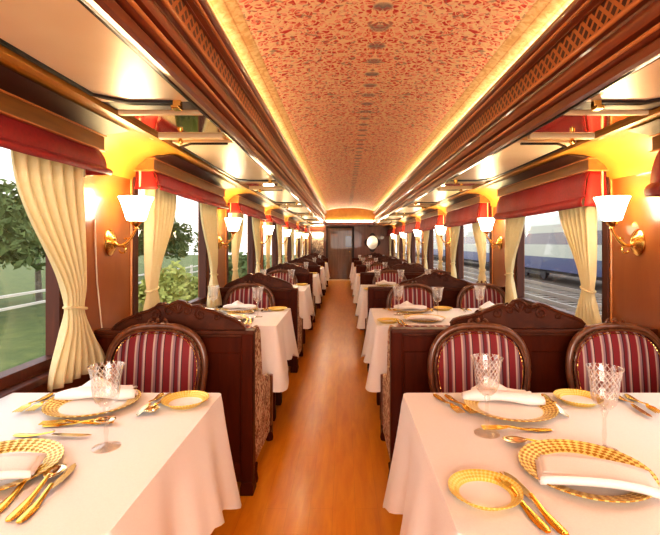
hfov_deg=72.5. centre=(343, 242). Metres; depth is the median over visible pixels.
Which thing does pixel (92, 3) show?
trim
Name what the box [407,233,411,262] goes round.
curtain
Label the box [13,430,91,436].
knife
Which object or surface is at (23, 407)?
fork
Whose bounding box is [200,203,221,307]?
curtain
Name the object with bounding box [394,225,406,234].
blind
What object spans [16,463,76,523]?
knife
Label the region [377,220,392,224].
ceiling panel
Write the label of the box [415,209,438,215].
hood
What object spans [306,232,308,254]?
curtain
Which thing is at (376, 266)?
dining chair
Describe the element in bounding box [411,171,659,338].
wall
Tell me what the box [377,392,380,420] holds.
dining table
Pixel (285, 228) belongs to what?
curtain
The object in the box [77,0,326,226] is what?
trim
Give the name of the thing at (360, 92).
ceiling
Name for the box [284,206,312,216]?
ceiling panel
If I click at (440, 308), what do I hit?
bread plate
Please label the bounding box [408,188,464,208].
ceiling panel
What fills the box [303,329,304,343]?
dining table
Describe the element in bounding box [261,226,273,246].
wall sconce
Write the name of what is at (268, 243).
curtain
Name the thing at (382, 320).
bread plate
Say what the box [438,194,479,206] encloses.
hood
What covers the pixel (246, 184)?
mirror
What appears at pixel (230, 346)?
wall
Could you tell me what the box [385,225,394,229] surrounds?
pelmet
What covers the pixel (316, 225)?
trim
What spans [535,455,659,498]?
napkin
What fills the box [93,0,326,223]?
trim
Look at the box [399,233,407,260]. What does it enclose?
window
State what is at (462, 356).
dining chair
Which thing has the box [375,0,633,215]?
trim
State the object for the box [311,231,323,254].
framed picture
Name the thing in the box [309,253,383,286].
wall
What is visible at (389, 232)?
blind
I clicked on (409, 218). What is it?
hood
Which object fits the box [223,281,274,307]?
dining chair
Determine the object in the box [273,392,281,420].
dining table
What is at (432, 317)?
napkin
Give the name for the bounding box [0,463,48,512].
fork
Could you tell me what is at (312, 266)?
wall
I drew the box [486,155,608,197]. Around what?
pelmet
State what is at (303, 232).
curtain
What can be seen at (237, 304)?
napkin
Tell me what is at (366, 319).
booth seat
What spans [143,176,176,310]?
curtain
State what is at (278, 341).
tablecloth
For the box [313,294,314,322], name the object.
booth seat
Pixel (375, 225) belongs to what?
trim
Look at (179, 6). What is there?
trim
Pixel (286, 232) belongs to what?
wall sconce
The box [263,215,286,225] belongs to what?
blind
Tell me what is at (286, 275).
dining chair
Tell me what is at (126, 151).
cornice molding
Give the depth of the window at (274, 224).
8.60 m
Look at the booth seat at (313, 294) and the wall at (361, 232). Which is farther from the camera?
the wall at (361, 232)
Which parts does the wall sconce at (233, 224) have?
wall plate, scroll arm, lamp shade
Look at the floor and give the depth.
2.79 m
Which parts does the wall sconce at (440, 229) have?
lamp shade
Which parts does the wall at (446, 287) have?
frame, rail, panel, post, post, panel, rail, frame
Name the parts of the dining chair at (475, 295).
nail trim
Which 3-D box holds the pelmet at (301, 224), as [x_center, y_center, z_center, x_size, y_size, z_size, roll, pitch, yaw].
[-1.157,-0.483,12.253,0.265,0.098,1.636,0,0,0]
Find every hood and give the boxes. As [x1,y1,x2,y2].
[150,155,235,188]
[238,194,272,206]
[270,209,289,215]
[287,217,300,220]
[400,217,416,220]
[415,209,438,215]
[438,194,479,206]
[628,119,659,135]
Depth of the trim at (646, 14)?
1.83 m
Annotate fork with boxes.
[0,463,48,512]
[13,393,52,411]
[25,396,53,410]
[38,419,113,424]
[433,394,464,412]
[444,394,477,413]
[481,425,551,431]
[494,472,550,532]
[624,394,659,412]
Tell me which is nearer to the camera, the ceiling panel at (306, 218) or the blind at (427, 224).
the blind at (427, 224)
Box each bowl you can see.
[43,464,66,477]
[93,417,116,423]
[144,405,158,412]
[502,436,526,443]
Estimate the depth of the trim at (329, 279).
15.22 m
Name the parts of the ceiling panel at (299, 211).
glossy panel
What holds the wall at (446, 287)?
on the floor
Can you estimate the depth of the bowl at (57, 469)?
1.09 m
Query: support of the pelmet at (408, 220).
attached to the wall at (635, 279)
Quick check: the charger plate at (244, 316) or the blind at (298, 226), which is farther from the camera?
the blind at (298, 226)
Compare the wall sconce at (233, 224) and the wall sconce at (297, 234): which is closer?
the wall sconce at (233, 224)
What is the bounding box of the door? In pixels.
[326,226,353,278]
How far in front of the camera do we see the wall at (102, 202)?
2.46 m
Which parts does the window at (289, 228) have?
casing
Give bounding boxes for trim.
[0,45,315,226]
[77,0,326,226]
[86,0,319,219]
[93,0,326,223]
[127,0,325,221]
[168,0,324,215]
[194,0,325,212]
[313,224,329,226]
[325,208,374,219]
[325,222,374,224]
[326,220,372,221]
[329,279,349,280]
[368,221,385,226]
[372,54,659,225]
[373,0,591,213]
[373,0,659,223]
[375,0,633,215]
[381,107,659,226]
[397,53,659,210]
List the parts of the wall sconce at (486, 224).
lamp shade, scroll arm, wall plate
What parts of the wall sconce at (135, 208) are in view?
wall plate, scroll arm, lamp shade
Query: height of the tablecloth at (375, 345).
0.430 m
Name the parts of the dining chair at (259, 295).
nail trim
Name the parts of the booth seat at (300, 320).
panel, post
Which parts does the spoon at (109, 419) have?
handle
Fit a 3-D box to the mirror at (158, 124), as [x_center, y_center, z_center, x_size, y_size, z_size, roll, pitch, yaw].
[-0.769,-0.551,2.079,0.352,0.010,0.358,0,0,0]
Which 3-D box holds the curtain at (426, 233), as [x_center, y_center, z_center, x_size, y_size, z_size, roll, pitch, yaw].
[1.559,0.100,8.434,0.070,1.040,0.491,0,0,-3]
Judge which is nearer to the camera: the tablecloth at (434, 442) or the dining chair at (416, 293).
the tablecloth at (434, 442)
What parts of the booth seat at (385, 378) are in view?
post, panel, backrest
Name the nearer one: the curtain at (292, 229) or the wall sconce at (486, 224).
the wall sconce at (486, 224)
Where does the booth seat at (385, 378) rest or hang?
on the floor
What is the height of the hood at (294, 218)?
0.021 m
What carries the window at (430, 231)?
in the wall at (635, 279)
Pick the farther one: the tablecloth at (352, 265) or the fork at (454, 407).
the tablecloth at (352, 265)
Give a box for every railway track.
[395,255,601,313]
[396,257,601,319]
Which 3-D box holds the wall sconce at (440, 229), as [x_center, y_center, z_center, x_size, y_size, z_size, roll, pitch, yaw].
[1.502,-0.088,6.838,0.235,0.322,0.180,0,0,0]
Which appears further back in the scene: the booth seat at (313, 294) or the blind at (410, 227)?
the blind at (410, 227)
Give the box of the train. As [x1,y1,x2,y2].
[405,209,601,280]
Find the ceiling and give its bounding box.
[207,0,572,210]
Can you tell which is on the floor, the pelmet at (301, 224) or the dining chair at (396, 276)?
the dining chair at (396, 276)
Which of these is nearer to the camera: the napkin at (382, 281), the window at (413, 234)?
the napkin at (382, 281)
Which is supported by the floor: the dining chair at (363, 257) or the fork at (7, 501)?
the dining chair at (363, 257)
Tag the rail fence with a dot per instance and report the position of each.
(191, 266)
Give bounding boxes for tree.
[0,178,45,271]
[2,181,45,301]
[138,218,197,268]
[193,230,231,253]
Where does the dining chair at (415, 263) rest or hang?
on the floor
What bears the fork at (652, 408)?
on the tablecloth at (434, 442)
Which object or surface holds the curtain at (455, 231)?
hanging from the pelmet at (467, 200)
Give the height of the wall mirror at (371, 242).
0.654 m
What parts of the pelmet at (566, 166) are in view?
moulding, moulding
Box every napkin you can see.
[0,452,46,479]
[54,376,137,399]
[223,300,255,308]
[231,315,242,318]
[375,280,395,284]
[394,301,426,309]
[407,315,443,320]
[461,379,545,404]
[479,301,493,308]
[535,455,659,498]
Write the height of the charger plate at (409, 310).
0.021 m
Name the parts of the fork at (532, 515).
handle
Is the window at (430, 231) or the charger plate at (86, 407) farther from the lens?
the window at (430, 231)
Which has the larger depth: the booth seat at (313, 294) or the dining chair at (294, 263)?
the dining chair at (294, 263)
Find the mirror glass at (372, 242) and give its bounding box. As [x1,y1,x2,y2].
[367,236,377,248]
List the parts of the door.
panel, frame, glass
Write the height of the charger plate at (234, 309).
0.021 m
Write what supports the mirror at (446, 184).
attached to the ceiling panel at (521, 153)
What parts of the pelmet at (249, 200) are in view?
moulding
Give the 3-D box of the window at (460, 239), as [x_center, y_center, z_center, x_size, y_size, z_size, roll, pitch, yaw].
[1.635,0.045,5.722,0.120,1.090,1.658,0,0,0]
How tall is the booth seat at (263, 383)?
0.835 m
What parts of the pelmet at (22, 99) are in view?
moulding, moulding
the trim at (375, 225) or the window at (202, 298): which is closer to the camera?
the window at (202, 298)
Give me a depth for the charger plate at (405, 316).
3.27 m
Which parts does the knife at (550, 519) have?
blade, handle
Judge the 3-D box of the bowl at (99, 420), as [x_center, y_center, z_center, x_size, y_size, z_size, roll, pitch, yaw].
[-0.742,0.554,1.397,0.067,0.012,0.045,0,0,-7]
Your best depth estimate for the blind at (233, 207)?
5.21 m
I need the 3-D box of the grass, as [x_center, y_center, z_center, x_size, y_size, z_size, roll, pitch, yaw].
[-28.957,2.500,35.000,61.755,0.100,110.000,0,0,0]
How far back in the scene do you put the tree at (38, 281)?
18.47 m
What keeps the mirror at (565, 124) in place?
attached to the ceiling panel at (633, 97)
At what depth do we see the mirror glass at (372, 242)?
15.36 m
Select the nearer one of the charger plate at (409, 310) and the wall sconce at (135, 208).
the wall sconce at (135, 208)
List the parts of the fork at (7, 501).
handle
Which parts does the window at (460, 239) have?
casing, casing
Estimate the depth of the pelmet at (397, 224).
12.00 m
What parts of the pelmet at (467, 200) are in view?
moulding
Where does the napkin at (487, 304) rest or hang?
on the charger plate
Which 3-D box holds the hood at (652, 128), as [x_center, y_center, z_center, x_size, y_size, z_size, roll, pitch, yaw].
[1.480,-0.521,1.353,0.250,0.021,1.600,0,0,0]
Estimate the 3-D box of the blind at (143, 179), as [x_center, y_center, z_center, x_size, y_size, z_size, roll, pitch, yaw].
[-1.187,-0.378,3.533,0.166,0.137,1.614,0,0,0]
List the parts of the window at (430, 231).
casing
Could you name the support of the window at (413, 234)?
in the wall at (635, 279)
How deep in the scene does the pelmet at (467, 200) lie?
5.42 m
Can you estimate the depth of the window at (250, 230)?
6.42 m
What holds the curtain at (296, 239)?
hanging from the pelmet at (301, 224)
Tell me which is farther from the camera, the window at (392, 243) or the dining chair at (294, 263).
the window at (392, 243)
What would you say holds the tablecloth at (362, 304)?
on the dining table
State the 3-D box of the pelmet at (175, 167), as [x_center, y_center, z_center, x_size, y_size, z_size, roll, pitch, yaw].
[-1.157,-0.483,3.533,0.265,0.098,1.636,0,0,0]
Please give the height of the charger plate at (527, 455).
0.021 m
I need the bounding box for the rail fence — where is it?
[0,265,197,311]
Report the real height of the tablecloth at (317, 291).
0.430 m
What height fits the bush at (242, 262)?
2.238 m
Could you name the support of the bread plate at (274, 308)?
on the tablecloth at (278, 341)
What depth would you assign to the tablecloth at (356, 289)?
7.40 m
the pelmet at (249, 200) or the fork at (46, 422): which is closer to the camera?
the fork at (46, 422)
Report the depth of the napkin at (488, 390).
1.56 m
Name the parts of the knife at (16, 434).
handle, blade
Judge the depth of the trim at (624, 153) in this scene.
2.51 m
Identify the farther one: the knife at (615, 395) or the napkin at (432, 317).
the napkin at (432, 317)
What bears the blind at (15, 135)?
attached to the wall at (102, 202)
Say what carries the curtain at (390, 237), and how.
hanging from the pelmet at (387, 226)
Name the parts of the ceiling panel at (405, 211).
glossy panel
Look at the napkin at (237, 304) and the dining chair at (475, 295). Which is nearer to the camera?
the napkin at (237, 304)
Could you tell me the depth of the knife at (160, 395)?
1.54 m
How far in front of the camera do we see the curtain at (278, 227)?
8.49 m
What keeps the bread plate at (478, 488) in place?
on the tablecloth at (434, 442)
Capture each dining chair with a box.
[104,318,207,392]
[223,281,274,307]
[266,268,297,284]
[291,262,308,270]
[359,256,371,260]
[361,258,378,264]
[365,262,388,271]
[372,268,406,284]
[386,281,438,307]
[408,262,423,267]
[422,268,450,274]
[427,318,531,392]
[456,281,504,307]
[565,318,659,392]
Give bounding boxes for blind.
[0,114,112,176]
[134,171,228,208]
[228,203,267,219]
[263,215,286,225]
[282,221,297,228]
[294,225,305,230]
[386,228,394,235]
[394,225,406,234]
[403,221,420,232]
[418,215,444,230]
[443,203,490,226]
[493,171,606,219]
[644,151,659,196]
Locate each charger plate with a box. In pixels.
[0,438,63,490]
[41,388,140,417]
[221,306,257,311]
[228,314,246,319]
[394,308,430,312]
[404,314,444,322]
[464,399,558,421]
[518,439,659,502]
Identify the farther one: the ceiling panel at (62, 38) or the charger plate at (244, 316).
the charger plate at (244, 316)
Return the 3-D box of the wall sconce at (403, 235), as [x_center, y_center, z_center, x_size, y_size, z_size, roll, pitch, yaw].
[1.502,-0.088,11.198,0.235,0.322,0.180,0,0,0]
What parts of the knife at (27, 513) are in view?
handle, blade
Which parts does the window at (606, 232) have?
casing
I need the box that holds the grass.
[0,255,302,371]
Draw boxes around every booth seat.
[245,325,272,482]
[298,290,302,367]
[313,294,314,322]
[365,315,367,365]
[380,325,449,476]
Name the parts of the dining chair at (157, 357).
nail trim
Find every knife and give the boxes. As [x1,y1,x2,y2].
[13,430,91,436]
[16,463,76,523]
[136,393,163,415]
[503,471,568,534]
[541,394,568,416]
[613,394,651,416]
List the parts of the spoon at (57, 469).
handle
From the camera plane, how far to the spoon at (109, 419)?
1.39 m
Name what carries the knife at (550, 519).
on the tablecloth at (434, 442)
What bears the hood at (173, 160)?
attached to the pelmet at (175, 167)
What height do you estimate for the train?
3.520 m
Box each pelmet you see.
[0,64,128,151]
[133,155,235,197]
[227,194,272,212]
[265,209,289,219]
[284,217,300,224]
[296,222,306,227]
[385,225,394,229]
[392,222,404,227]
[400,217,420,224]
[415,209,445,219]
[438,194,490,212]
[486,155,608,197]
[628,119,659,151]
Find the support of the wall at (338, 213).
attached to the ceiling
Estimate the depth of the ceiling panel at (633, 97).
1.85 m
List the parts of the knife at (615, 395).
handle, blade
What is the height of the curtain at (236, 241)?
1.040 m
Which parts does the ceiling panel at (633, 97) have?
knob, dark rail, glossy panel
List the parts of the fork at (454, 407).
handle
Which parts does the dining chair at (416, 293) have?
nail trim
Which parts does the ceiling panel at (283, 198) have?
glossy panel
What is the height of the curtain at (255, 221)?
1.040 m
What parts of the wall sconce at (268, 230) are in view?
lamp shade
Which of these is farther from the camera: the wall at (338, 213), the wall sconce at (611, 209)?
the wall at (338, 213)
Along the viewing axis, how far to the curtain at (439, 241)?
7.18 m
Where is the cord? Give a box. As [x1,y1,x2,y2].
[94,219,102,327]
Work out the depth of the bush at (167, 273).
16.29 m
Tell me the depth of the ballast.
24.93 m
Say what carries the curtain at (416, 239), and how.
hanging from the pelmet at (408, 220)
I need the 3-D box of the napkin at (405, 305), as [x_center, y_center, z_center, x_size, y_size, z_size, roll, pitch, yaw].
[0.553,0.525,3.768,0.271,0.064,0.118,0,0,7]
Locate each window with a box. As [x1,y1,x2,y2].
[0,255,63,397]
[130,177,209,315]
[225,209,255,284]
[262,220,277,272]
[281,226,290,262]
[298,230,299,257]
[391,231,393,255]
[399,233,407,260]
[410,231,422,264]
[427,217,446,270]
[455,206,492,283]
[513,177,611,322]
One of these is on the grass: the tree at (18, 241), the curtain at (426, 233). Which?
the tree at (18, 241)
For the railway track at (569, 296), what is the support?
on the ballast
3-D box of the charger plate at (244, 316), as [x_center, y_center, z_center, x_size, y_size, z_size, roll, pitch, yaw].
[-0.860,0.554,3.280,0.300,0.021,0.300,0,0,-36]
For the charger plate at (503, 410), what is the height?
0.021 m
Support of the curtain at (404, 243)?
hanging from the pelmet at (397, 224)
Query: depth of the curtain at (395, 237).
13.71 m
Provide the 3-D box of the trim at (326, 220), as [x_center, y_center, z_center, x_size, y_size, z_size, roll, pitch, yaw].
[0.165,-0.605,12.725,1.320,0.040,0.050,0,0,0]
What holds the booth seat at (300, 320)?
on the floor
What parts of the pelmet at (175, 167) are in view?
moulding, moulding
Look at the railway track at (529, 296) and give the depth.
14.26 m
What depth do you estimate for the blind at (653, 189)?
2.11 m
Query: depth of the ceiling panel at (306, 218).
10.20 m
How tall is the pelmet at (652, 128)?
0.098 m
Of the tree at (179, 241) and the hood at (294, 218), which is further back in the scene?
the tree at (179, 241)
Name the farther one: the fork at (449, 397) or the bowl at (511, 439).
the fork at (449, 397)
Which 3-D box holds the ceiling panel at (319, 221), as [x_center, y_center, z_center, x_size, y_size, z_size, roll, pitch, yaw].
[-0.770,-0.529,12.198,0.450,0.058,2.060,0,0,0]
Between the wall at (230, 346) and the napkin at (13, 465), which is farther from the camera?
the wall at (230, 346)
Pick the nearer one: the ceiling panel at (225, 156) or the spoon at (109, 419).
the spoon at (109, 419)
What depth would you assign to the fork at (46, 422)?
1.38 m
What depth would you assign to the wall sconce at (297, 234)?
11.15 m
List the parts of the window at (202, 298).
casing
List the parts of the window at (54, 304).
sill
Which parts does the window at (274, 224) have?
casing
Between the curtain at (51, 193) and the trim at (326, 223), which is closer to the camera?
the curtain at (51, 193)
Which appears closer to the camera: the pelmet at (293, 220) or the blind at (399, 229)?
the pelmet at (293, 220)
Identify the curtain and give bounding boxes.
[11,150,104,391]
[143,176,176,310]
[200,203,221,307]
[231,205,243,280]
[252,217,260,272]
[266,217,271,268]
[276,224,281,263]
[284,227,287,262]
[290,227,293,259]
[295,230,298,258]
[300,230,302,256]
[303,232,305,255]
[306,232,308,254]
[389,236,391,254]
[393,237,395,256]
[397,234,399,258]
[402,237,405,258]
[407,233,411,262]
[415,225,419,263]
[423,230,429,269]
[435,219,442,269]
[450,226,459,277]
[472,206,486,282]
[504,216,525,304]
[558,176,601,324]
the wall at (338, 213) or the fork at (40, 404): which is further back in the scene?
the wall at (338, 213)
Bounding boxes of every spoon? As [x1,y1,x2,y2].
[5,464,66,521]
[42,417,116,426]
[144,393,170,412]
[502,436,537,443]
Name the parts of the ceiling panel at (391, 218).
glossy panel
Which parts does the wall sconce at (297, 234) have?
lamp shade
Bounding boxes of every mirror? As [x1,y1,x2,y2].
[124,115,223,133]
[242,183,281,186]
[364,233,379,251]
[440,183,481,186]
[531,115,640,133]
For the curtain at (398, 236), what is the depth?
12.85 m
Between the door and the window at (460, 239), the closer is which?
the window at (460, 239)
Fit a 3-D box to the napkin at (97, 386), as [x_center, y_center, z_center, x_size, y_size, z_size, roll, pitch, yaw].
[-0.878,0.525,1.621,0.271,0.064,0.118,0,0,-7]
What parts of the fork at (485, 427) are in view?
handle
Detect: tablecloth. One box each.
[0,393,241,534]
[211,308,298,391]
[293,285,314,328]
[313,273,322,302]
[320,267,326,288]
[325,263,329,280]
[349,263,353,280]
[350,267,355,288]
[352,273,359,302]
[355,285,396,328]
[361,308,481,391]
[383,393,659,534]
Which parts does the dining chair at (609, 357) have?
nail trim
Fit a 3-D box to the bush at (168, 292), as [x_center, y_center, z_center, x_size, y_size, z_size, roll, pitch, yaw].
[-5.018,1.585,12.401,2.369,1.730,2.263,0,0,0]
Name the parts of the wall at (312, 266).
frame, frame, rail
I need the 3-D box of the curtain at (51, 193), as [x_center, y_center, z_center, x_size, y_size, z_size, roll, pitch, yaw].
[-1.224,0.100,1.978,0.070,1.040,0.661,0,0,3]
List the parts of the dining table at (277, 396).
leg, leg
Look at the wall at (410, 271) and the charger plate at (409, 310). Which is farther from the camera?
the wall at (410, 271)
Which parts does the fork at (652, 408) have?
handle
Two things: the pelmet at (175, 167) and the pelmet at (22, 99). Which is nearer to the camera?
the pelmet at (22, 99)
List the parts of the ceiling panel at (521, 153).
glossy panel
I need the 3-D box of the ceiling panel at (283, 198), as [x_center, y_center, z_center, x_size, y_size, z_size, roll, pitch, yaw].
[-0.770,-0.529,5.658,0.450,0.058,2.060,0,0,0]
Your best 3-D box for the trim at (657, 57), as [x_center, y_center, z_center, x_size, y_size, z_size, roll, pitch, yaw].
[0.917,-0.547,6.825,0.009,0.021,17.150,0,0,0]
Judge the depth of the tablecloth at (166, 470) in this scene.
1.24 m
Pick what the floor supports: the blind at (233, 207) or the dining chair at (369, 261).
the dining chair at (369, 261)
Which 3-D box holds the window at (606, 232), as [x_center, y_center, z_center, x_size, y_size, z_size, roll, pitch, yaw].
[1.635,0.045,3.542,0.120,1.090,1.658,0,0,0]
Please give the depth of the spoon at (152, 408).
1.50 m
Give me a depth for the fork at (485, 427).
1.34 m
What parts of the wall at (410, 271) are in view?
rail, frame, post, post, frame, rail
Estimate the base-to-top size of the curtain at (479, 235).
1.040 m
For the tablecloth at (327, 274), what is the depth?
11.76 m
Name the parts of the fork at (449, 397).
handle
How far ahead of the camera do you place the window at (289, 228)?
10.78 m
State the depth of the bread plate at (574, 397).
1.62 m
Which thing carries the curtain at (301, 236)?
hanging from the pelmet at (301, 224)
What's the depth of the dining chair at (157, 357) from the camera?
2.20 m
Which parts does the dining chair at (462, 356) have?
nail trim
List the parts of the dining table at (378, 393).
leg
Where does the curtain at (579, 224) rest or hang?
hanging from the pelmet at (566, 166)
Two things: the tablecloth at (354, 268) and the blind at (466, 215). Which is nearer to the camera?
the blind at (466, 215)
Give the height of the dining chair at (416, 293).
0.928 m
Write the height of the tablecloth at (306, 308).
0.430 m
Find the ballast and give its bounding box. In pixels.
[395,253,601,293]
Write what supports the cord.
attached to the wall at (102, 202)
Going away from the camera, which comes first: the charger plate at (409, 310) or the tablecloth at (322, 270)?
the charger plate at (409, 310)
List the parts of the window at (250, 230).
casing, casing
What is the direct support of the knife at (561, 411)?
on the tablecloth at (434, 442)
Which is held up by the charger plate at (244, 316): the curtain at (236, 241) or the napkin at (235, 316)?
the napkin at (235, 316)
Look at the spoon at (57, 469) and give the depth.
1.00 m
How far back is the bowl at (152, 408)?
1.50 m
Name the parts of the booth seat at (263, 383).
panel, post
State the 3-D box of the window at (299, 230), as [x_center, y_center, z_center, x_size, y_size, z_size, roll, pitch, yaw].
[-1.305,0.045,12.262,0.120,1.090,1.658,0,0,0]
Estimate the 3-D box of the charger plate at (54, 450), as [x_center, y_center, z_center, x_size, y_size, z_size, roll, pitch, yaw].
[-0.860,0.554,1.100,0.300,0.021,0.300,0,0,38]
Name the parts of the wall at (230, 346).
frame, rail, panel, post, post, panel, rail, frame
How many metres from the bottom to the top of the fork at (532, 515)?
0.017 m
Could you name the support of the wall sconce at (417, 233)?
attached to the wall at (635, 279)
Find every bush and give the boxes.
[138,269,195,311]
[144,260,197,297]
[228,252,265,282]
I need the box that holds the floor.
[211,281,402,534]
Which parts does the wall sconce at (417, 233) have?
lamp shade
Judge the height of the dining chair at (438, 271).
0.928 m
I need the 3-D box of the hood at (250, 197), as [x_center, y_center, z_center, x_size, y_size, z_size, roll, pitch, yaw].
[-1.150,-0.521,5.713,0.250,0.021,1.600,0,0,0]
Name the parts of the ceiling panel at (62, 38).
glossy panel, dark rail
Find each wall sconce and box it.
[104,196,153,255]
[218,218,241,248]
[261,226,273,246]
[282,230,290,245]
[294,232,301,244]
[400,232,406,244]
[413,230,423,245]
[435,226,449,246]
[478,218,502,248]
[593,196,645,255]
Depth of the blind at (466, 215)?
5.34 m
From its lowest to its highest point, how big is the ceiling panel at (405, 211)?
0.058 m
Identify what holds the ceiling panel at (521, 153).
attached to the wall at (635, 279)
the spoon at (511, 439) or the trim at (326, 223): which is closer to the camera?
the spoon at (511, 439)
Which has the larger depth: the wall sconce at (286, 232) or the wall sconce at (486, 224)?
the wall sconce at (286, 232)
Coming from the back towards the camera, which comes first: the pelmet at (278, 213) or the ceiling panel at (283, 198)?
the pelmet at (278, 213)
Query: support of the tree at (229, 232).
on the grass
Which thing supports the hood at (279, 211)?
attached to the pelmet at (278, 213)
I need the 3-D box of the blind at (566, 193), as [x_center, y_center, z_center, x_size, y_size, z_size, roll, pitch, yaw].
[1.517,-0.326,3.533,0.166,0.239,1.614,0,0,0]
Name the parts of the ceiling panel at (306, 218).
glossy panel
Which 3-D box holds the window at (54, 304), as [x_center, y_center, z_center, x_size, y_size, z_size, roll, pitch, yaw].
[-1.305,0.045,1.362,0.120,1.090,1.658,0,0,0]
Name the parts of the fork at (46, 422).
handle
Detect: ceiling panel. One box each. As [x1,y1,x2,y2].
[0,0,224,144]
[172,140,282,191]
[255,188,302,208]
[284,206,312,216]
[299,215,318,221]
[308,220,322,224]
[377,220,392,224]
[383,215,404,221]
[392,206,425,216]
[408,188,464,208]
[438,140,576,191]
[527,59,659,144]
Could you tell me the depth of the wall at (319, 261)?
11.05 m
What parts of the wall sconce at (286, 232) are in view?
lamp shade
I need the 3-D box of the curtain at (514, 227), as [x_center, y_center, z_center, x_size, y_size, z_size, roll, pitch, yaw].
[1.559,0.100,4.074,0.070,1.040,0.491,0,0,-3]
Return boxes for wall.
[0,174,305,392]
[94,298,657,495]
[217,272,504,372]
[263,262,450,329]
[287,257,423,308]
[300,254,393,295]
[306,225,389,257]
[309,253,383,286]
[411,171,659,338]
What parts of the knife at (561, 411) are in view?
handle, blade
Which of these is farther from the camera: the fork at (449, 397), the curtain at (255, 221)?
the curtain at (255, 221)
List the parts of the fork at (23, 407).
handle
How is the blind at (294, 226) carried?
attached to the wall at (102, 202)
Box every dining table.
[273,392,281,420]
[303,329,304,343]
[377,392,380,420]
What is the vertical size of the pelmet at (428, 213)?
0.098 m
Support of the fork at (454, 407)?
on the tablecloth at (434, 442)
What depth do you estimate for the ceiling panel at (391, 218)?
10.20 m
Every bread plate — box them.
[161,390,208,409]
[268,306,286,310]
[377,318,399,323]
[433,306,452,310]
[448,469,523,510]
[553,389,603,406]
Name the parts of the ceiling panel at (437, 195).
glossy panel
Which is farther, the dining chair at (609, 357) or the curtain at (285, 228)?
the curtain at (285, 228)
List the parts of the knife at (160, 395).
blade, handle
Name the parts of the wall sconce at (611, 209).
lamp shade, scroll arm, wall plate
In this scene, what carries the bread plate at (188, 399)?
on the tablecloth at (166, 470)

